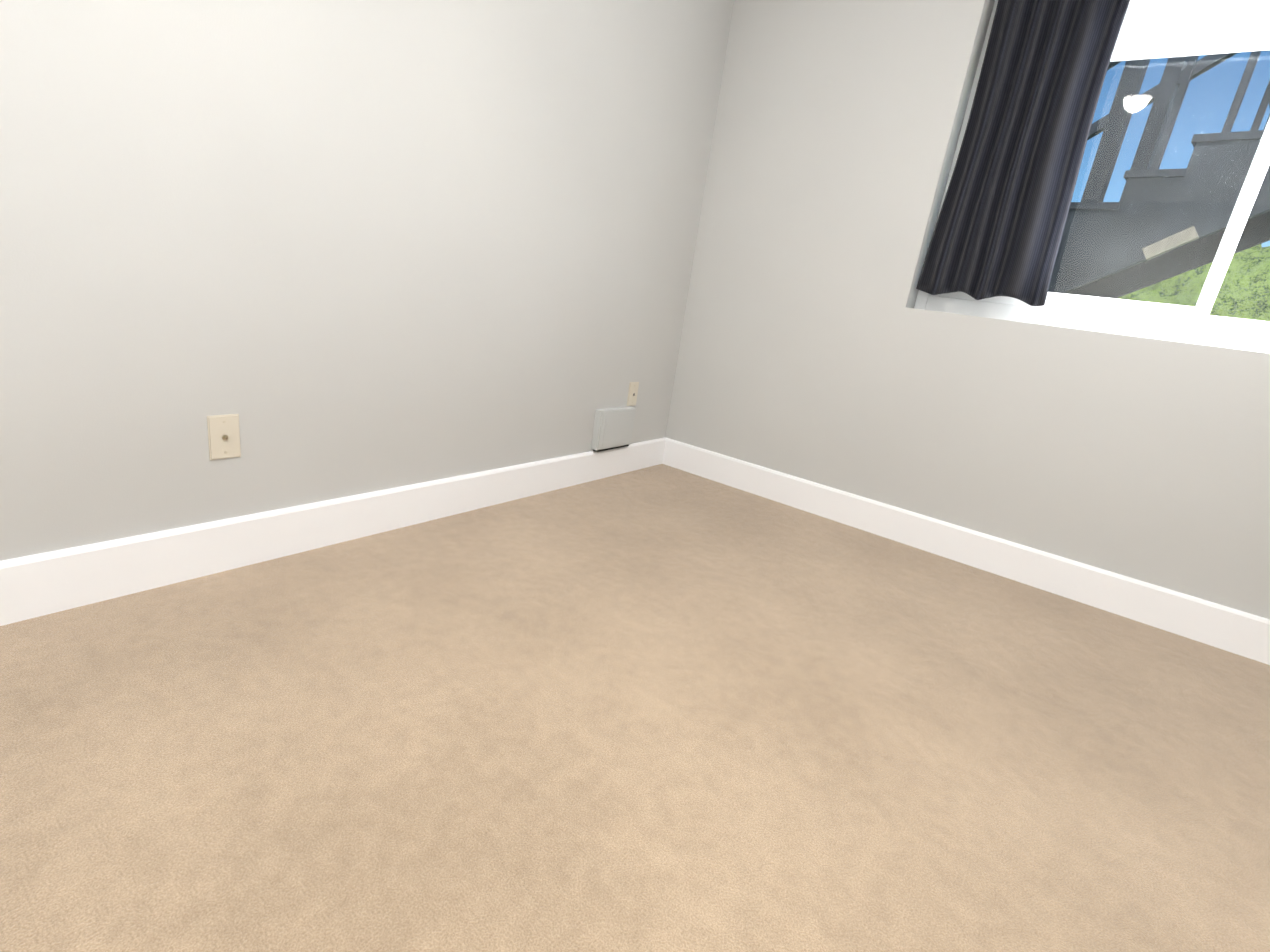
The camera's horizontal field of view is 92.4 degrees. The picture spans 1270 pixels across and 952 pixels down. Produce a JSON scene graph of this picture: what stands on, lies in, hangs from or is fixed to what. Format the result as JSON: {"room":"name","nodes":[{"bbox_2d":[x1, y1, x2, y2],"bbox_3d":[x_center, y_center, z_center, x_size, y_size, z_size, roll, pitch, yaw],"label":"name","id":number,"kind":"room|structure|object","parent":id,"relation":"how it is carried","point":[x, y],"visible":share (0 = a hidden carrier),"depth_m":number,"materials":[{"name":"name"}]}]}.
{"room":"empty bedroom","nodes":[
{"label":"empty bedroom","id":0,"kind":"room"},
{"bbox_2d":[0,0,733,560],"bbox_3d":[-1.258,-0.861,1.058,0.150,2.440,5.676,20,20,33],"label":"wall","id":1,"kind":"structure","parent":0,"point":[332,248],"depth_m":1.66,"materials":[{"name":"paint"}]},
{"bbox_2d":[207,414,240,459],"bbox_3d":[-1.064,-0.100,1.582,0.016,0.117,0.072,20,20,33],"label":"outlet","id":2,"kind":"object","parent":1,"relation":"attached to","point":[224,436],"visible":1,"depth_m":1.58,"materials":[{"name":"beige plastic"}]},
{"bbox_2d":[0,437,665,625],"bbox_3d":[-1.396,0.261,1.286,0.016,0.145,5.226,20,20,33],"label":"baseboard","id":3,"kind":"structure","parent":1,"relation":"attached to","point":[40,584],"depth_m":1.72,"materials":[{"name":"white wood"}]},
{"bbox_2d":[591,406,635,451],"bbox_3d":[-0.098,-0.225,2.898,0.042,0.196,0.262,20,20,33],"label":"access cover","id":4,"kind":"object","parent":1,"relation":"attached to","point":[613,428],"visible":1,"depth_m":2.86,"materials":[{"name":"grey plastic"}]},
{"bbox_2d":[627,382,638,405],"bbox_3d":[-0.008,-0.399,2.969,0.009,0.117,0.072,20,20,33],"label":"outlet","id":5,"kind":"object","parent":1,"relation":"attached to","point":[632,393],"visible":1,"depth_m":2.96,"materials":[{"name":"beige plastic"}]},
{"bbox_2d":[0,464,1269,951],"bbox_3d":[0.048,0.878,0.409,3.900,0.120,5.676,20,20,33],"label":"floor","id":6,"kind":"structure","parent":0,"point":[662,708],"depth_m":1.23,"materials":[{"name":"carpet"}]},
{"bbox_2d":[666,0,1269,618],"bbox_3d":[1.827,-0.747,2.156,3.600,2.440,0.300,20,20,33],"label":"wall","id":7,"kind":"structure","parent":0,"point":[816,346],"depth_m":2.48,"materials":[{"name":"paint"}]},
{"bbox_2d":[662,437,1269,664],"bbox_3d":[1.575,0.364,2.364,3.600,0.145,0.016,20,20,33],"label":"baseboard","id":8,"kind":"structure","parent":7,"relation":"attached to","point":[1232,630],"depth_m":2.43,"materials":[{"name":"white wood"}]},
{"bbox_2d":[914,0,1269,352],"bbox_3d":[1.987,-1.063,1.945,1.791,1.265,0.215,20,20,33],"label":"window","id":9,"kind":"structure","parent":7,"relation":"in","point":[1018,158],"depth_m":2.20,"materials":[{"name":"white plastic"}]},
{"bbox_2d":[915,0,1154,306],"bbox_3d":[1.428,-1.251,2.235,0.463,1.173,0.063,20,20,33],"label":"curtain","id":10,"kind":"object","parent":9,"relation":"hanging from","point":[998,231],"depth_m":2.24,"materials":[{"name":"black fabric"}]},
{"label":"outside","id":11,"kind":"structure","parent":0,"visible":0},
{"bbox_2d":[1048,51,1269,320],"bbox_3d":[13.616,-5.315,18.409,30.000,5.450,40.774,20,20,33],"label":"yard","id":12,"kind":"structure","parent":11,"point":[1168,270],"depth_m":3.50,"materials":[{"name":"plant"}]}
]}

